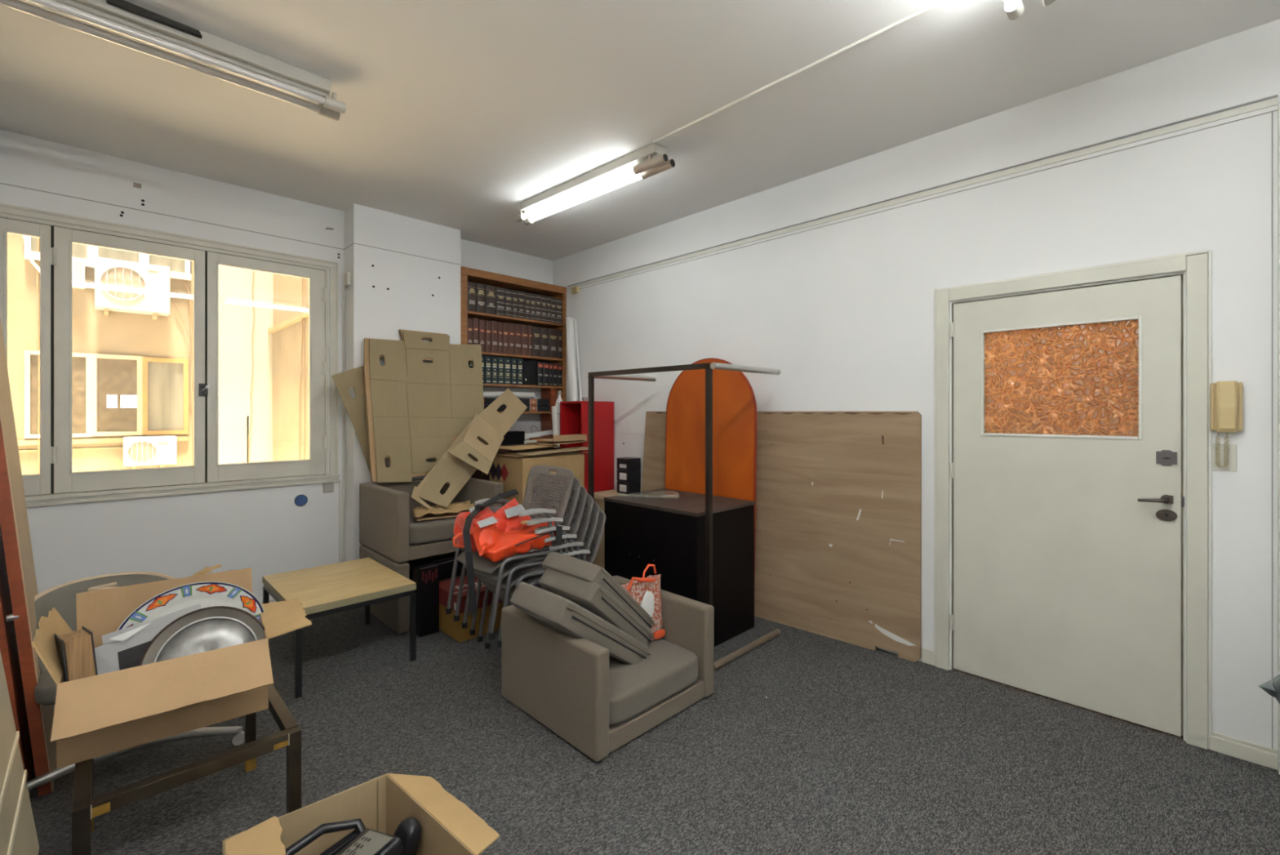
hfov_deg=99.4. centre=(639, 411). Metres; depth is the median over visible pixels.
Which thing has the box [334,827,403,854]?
desk phone
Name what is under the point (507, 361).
book
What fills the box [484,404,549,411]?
book
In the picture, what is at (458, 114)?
ceiling
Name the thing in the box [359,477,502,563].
armchair
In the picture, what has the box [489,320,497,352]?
book
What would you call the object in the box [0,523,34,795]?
wooden board
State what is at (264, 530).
wall
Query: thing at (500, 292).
book
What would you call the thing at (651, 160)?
lamp
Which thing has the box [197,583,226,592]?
flower
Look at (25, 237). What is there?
cable
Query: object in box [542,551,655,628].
seat cushion
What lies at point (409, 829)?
handset
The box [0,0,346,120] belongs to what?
lamp
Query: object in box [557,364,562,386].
book
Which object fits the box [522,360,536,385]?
binder
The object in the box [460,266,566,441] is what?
bookcase
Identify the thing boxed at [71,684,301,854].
frame
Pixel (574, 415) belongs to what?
cabinet
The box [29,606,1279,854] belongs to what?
floor
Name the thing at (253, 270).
cable
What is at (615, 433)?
trim panel
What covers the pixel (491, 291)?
book
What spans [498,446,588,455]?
cardboard sheet
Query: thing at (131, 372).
facade
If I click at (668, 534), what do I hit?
base cabinet
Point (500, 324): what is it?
book
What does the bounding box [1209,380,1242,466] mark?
phone
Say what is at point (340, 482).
cable cover
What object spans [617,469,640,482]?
box
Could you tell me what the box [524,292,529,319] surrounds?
book
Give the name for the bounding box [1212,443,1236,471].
blank wall plate
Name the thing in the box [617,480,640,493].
box
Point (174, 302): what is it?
cable
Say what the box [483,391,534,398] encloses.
paper roll
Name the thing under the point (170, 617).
board
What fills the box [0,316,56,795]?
wooden board
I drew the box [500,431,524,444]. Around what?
box
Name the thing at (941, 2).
conduit
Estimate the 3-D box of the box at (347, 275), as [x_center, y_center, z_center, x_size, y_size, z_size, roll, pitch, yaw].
[-2.283,-1.022,4.231,0.024,0.115,0.100,0,0,-45]
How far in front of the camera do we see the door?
2.66 m
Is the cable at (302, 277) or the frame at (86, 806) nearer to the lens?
the frame at (86, 806)
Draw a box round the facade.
[7,233,308,474]
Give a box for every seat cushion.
[408,509,457,544]
[510,582,650,664]
[538,568,655,646]
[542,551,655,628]
[608,638,697,724]
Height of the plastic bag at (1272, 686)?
0.206 m
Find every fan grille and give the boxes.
[99,266,146,300]
[127,440,157,462]
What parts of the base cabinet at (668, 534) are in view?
cabinet door, cabinet door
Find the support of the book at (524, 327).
on the bookcase
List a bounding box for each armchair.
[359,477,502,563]
[359,544,466,633]
[502,575,714,761]
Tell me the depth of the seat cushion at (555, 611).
2.44 m
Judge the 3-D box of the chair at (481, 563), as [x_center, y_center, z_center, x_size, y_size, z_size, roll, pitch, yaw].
[-0.745,0.757,3.186,0.588,0.836,0.552,0,0,-45]
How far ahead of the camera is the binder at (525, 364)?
5.25 m
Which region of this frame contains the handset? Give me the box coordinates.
[393,816,422,854]
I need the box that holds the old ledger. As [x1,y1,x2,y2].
[53,626,97,681]
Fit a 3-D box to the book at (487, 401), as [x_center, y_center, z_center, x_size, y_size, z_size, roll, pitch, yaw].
[-1.242,-0.095,5.223,0.765,0.060,0.190,0,0,-45]
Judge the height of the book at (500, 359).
0.250 m
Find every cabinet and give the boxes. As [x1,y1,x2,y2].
[560,400,613,561]
[604,488,755,646]
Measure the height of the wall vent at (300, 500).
0.087 m
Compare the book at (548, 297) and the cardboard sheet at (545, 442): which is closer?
the cardboard sheet at (545, 442)
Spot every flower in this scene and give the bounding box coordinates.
[146,594,176,609]
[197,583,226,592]
[240,595,255,611]
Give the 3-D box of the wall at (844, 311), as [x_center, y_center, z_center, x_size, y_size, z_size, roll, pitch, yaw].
[1.014,-0.070,3.873,0.120,3.040,5.862,0,0,-45]
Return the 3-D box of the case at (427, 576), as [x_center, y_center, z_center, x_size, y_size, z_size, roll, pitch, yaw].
[-1.301,1.224,3.687,0.445,0.451,0.137,0,0,-45]
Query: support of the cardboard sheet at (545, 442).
on the cardboard sheet at (530, 446)
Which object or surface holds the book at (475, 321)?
on the bookcase
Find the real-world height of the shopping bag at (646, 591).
0.394 m
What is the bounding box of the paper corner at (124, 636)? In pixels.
[109,622,150,640]
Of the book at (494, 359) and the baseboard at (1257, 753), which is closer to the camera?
the baseboard at (1257, 753)
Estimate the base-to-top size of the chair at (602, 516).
0.836 m
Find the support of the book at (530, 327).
on the bookcase
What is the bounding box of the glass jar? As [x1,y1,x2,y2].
[582,396,587,400]
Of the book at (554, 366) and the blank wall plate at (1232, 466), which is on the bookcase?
the book at (554, 366)
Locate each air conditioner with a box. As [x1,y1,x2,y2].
[94,257,170,319]
[123,435,177,468]
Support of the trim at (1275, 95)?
attached to the wall at (844, 311)
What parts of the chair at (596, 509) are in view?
leg, seat, armrest, leg, backrest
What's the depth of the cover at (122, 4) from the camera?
2.14 m
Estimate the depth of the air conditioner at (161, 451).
6.82 m
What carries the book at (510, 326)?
on the bookcase
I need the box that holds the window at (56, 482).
[0,203,339,507]
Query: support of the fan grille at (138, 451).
attached to the air conditioner at (161, 451)
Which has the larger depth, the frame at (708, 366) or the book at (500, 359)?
the book at (500, 359)
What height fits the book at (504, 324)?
0.290 m
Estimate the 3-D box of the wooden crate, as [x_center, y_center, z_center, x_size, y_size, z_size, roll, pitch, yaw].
[-0.209,1.083,4.756,0.350,0.735,0.380,0,0,-45]
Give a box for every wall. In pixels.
[0,97,1277,601]
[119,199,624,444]
[133,182,333,230]
[552,19,1279,749]
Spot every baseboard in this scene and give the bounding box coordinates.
[876,646,935,665]
[1209,731,1278,769]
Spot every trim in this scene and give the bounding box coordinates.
[567,94,1278,286]
[1277,101,1279,773]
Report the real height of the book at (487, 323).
0.286 m
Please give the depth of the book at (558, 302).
5.51 m
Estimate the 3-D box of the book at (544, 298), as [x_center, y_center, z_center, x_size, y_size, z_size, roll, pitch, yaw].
[-1.011,-1.021,5.449,0.064,0.258,0.178,0,0,-45]
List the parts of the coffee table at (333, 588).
leg, leg, frame, leg, leg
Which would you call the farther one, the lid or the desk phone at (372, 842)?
the lid
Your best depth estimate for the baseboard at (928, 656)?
3.13 m
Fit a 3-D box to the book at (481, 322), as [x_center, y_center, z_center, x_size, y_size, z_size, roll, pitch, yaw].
[-1.487,-0.684,4.976,0.061,0.288,0.178,0,0,-45]
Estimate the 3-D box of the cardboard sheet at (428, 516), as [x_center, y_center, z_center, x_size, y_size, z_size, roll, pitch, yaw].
[-1.407,0.734,3.939,0.528,0.012,0.370,0,0,-45]
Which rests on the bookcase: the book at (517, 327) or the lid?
the book at (517, 327)
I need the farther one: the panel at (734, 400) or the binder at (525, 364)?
the binder at (525, 364)
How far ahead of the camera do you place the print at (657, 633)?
2.87 m
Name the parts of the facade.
pane, pane, sill, pane, pane, pane, pane, panel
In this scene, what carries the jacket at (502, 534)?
on the chair at (481, 563)
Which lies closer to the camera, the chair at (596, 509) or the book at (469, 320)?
the chair at (596, 509)
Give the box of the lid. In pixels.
[448,413,503,474]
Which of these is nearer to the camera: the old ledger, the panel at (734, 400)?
the old ledger
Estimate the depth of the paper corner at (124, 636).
1.74 m
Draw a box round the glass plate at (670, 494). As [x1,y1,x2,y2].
[622,489,679,498]
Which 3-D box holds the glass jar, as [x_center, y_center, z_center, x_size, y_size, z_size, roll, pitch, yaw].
[-0.495,-0.112,4.866,0.052,0.037,0.052,0,0,-45]
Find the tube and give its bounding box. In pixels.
[565,316,582,400]
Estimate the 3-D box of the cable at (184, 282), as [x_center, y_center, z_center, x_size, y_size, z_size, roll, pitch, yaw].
[-6.071,-0.452,7.318,0.134,2.604,0.028,0,0,-45]
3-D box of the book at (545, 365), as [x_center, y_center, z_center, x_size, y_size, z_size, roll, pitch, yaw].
[-0.992,-0.372,5.468,0.065,0.232,0.178,0,0,-45]
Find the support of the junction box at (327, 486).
attached to the wall at (264, 530)
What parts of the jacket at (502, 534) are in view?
panel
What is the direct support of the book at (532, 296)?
on the bookcase
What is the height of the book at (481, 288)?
0.262 m
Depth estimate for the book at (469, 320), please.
4.83 m
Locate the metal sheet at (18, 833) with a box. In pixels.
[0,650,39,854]
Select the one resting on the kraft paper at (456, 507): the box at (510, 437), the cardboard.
the cardboard
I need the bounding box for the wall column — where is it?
[344,203,460,561]
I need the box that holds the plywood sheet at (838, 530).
[641,411,921,662]
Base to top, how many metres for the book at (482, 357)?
0.250 m
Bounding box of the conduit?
[653,0,950,143]
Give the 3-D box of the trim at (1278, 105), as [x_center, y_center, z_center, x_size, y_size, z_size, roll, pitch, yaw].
[2.798,0.105,1.962,0.045,2.690,0.638,0,0,-45]
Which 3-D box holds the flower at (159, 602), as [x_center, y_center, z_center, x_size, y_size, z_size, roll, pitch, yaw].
[-1.679,0.667,1.907,0.004,0.039,0.079,0,0,42]
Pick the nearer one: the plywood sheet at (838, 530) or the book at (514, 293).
the plywood sheet at (838, 530)
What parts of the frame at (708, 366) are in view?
frame rail, leg, frame rail, frame rail, leg, leg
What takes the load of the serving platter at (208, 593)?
in the open cardboard box at (95, 716)
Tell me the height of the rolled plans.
0.412 m
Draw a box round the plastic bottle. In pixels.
[555,391,562,403]
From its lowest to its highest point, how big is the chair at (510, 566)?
0.836 m
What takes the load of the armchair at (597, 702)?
on the floor
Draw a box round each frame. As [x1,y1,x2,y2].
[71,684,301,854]
[585,362,780,670]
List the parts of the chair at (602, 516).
leg, seat, armrest, leg, backrest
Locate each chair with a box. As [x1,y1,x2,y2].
[26,571,244,790]
[445,465,573,639]
[453,474,580,647]
[462,485,586,628]
[469,493,593,635]
[477,501,599,641]
[484,508,605,648]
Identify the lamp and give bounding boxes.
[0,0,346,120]
[515,142,675,225]
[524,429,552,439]
[1003,0,1055,20]
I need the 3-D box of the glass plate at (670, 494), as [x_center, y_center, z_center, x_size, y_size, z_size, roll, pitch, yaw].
[0.114,0.596,3.848,0.440,0.008,0.327,0,0,-31]
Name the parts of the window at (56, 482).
sash, sash, sill, latch plate, latch knob, sash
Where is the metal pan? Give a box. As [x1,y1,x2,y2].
[138,605,270,665]
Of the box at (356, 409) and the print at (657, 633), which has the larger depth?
the box at (356, 409)
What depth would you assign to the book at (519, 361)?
5.19 m
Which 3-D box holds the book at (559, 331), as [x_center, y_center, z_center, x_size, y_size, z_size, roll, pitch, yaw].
[-0.871,-0.685,5.588,0.051,0.290,0.178,0,0,-45]
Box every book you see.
[467,281,476,311]
[467,318,472,344]
[468,360,472,368]
[471,317,478,344]
[476,283,485,313]
[478,320,484,351]
[481,355,484,383]
[483,397,549,404]
[484,320,491,352]
[484,355,491,383]
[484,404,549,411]
[485,284,496,315]
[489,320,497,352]
[491,356,497,383]
[496,287,505,315]
[497,322,502,353]
[497,356,503,383]
[502,322,507,354]
[503,357,511,384]
[505,288,511,316]
[507,323,514,354]
[511,289,517,317]
[511,358,516,384]
[514,323,521,355]
[516,358,522,384]
[517,290,524,318]
[521,324,528,355]
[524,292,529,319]
[528,324,532,355]
[529,293,535,319]
[532,326,540,356]
[535,293,541,320]
[536,361,542,385]
[540,327,548,357]
[541,295,546,321]
[542,362,548,386]
[546,295,550,322]
[548,328,557,358]
[548,363,551,386]
[550,297,555,323]
[551,363,557,386]
[555,297,562,324]
[557,329,562,358]
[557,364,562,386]
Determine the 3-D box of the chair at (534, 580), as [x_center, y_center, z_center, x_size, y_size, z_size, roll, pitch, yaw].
[-0.639,0.922,3.292,0.588,0.836,0.552,0,0,-45]
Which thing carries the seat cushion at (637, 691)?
on the armchair at (597, 702)
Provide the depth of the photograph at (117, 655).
1.74 m
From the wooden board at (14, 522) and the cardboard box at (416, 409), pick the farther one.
the cardboard box at (416, 409)
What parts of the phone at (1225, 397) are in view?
coiled cord, rail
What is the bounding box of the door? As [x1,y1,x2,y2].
[933,249,1212,749]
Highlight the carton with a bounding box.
[439,575,510,642]
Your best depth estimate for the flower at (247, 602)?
2.05 m
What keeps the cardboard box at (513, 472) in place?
on the cardboard box
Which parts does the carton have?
lid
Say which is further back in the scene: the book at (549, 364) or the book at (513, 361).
the book at (549, 364)
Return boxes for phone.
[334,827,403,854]
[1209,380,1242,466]
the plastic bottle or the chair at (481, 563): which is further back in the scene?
the plastic bottle
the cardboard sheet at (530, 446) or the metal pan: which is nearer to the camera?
the metal pan
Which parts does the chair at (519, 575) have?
leg, seat, leg, armrest, leg, backrest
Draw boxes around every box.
[31,563,311,768]
[222,773,499,854]
[323,481,333,493]
[331,365,370,473]
[343,271,350,288]
[363,328,484,482]
[488,453,584,507]
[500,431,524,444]
[571,285,579,293]
[617,457,640,470]
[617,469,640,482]
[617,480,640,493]
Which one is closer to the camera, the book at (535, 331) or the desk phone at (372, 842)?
the desk phone at (372, 842)
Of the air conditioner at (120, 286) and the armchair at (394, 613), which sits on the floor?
the armchair at (394, 613)
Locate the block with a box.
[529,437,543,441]
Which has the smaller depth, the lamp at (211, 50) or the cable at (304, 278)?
the lamp at (211, 50)
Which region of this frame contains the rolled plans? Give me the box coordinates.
[550,403,559,447]
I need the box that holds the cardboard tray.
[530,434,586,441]
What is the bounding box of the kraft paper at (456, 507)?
[411,500,475,517]
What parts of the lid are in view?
lid, lid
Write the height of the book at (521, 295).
0.262 m
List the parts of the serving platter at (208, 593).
blue panel, blue panel, blue panel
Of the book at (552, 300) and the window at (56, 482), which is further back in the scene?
the book at (552, 300)
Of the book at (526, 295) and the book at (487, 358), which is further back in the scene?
the book at (526, 295)
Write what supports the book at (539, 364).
on the bookcase
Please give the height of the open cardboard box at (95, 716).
0.406 m
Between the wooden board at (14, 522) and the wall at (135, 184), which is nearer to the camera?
the wooden board at (14, 522)
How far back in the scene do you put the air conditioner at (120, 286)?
6.71 m
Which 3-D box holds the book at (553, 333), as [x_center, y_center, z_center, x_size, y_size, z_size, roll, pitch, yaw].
[-0.932,-0.685,5.528,0.111,0.290,0.178,0,0,-45]
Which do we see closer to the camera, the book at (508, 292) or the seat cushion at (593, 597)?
the seat cushion at (593, 597)
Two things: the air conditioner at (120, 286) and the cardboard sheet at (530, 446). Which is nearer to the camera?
the cardboard sheet at (530, 446)
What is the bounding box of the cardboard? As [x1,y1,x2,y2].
[411,387,527,509]
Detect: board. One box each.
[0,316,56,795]
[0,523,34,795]
[102,603,200,644]
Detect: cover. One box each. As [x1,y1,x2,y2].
[106,0,202,39]
[338,288,344,562]
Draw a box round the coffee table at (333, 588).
[262,556,416,698]
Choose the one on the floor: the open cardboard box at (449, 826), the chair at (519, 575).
the open cardboard box at (449, 826)
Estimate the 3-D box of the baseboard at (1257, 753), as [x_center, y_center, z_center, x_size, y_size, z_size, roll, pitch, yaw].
[2.516,1.411,2.268,0.014,0.078,0.192,0,0,-45]
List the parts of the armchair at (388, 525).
armrest, backrest, seat, armrest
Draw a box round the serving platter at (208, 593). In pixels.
[116,581,264,630]
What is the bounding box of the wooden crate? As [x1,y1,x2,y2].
[586,488,624,568]
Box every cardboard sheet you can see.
[412,509,469,520]
[496,450,588,457]
[498,444,559,450]
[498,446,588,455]
[525,440,586,444]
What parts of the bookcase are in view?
panel, panel, panel, shelf, shelf, shelf, shelf, panel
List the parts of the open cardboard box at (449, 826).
black bracket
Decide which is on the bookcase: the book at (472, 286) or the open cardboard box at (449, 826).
the book at (472, 286)
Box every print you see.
[422,568,436,582]
[653,628,665,639]
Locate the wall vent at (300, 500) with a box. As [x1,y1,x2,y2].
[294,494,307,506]
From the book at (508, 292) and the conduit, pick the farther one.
the book at (508, 292)
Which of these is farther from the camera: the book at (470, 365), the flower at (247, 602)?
the book at (470, 365)
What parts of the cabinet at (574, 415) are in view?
panel, panel, panel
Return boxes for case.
[413,556,466,636]
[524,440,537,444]
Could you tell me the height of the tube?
2.370 m
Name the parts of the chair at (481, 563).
leg, armrest, seat, leg, armrest, backrest, leg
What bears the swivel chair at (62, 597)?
on the floor
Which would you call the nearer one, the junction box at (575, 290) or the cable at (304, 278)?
the junction box at (575, 290)
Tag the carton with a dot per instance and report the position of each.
(453, 628)
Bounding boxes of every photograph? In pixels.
[94,622,170,674]
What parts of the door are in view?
pane, handle, lock plate, strike plate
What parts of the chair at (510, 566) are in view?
leg, armrest, seat, leg, armrest, backrest, leg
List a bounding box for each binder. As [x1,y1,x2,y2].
[522,360,528,385]
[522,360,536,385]
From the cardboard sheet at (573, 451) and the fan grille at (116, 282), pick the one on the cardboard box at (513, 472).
the cardboard sheet at (573, 451)
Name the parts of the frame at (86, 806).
leg, rail, leg, rail, leg, rail, leg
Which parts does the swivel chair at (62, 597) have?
seat, star leg, star leg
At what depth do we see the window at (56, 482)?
3.58 m
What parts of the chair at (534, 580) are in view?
leg, seat, leg, armrest, leg, backrest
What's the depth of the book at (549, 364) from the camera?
5.44 m
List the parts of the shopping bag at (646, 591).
handle, handle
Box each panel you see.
[615,432,644,435]
[664,358,756,589]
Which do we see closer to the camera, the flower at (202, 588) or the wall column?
the flower at (202, 588)
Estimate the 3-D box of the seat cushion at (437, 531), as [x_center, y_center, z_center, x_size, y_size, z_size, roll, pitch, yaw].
[-1.520,0.822,4.013,0.616,0.154,0.646,0,0,-45]
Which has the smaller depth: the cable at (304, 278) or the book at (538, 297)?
the book at (538, 297)
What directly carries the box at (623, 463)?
on the box at (628, 476)
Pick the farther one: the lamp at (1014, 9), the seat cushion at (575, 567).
the seat cushion at (575, 567)
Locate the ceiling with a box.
[0,0,1279,261]
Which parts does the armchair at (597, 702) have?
armrest, seat, armrest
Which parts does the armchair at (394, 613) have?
armrest, backrest, armrest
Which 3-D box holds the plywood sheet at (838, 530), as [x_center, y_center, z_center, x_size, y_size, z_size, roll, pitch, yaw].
[0.798,0.724,3.882,0.138,1.452,2.220,0,0,-45]
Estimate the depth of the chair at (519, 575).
3.14 m
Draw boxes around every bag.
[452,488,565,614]
[620,564,665,640]
[1258,674,1279,703]
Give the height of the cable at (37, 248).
3.600 m
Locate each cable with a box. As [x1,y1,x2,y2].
[22,235,39,272]
[35,237,39,473]
[173,302,193,465]
[182,280,193,444]
[248,270,254,462]
[298,277,302,459]
[303,278,305,459]
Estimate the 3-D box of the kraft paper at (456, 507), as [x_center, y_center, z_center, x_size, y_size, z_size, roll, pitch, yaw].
[-1.407,0.700,3.939,0.525,0.039,0.370,0,0,-45]
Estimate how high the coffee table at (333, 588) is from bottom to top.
0.450 m

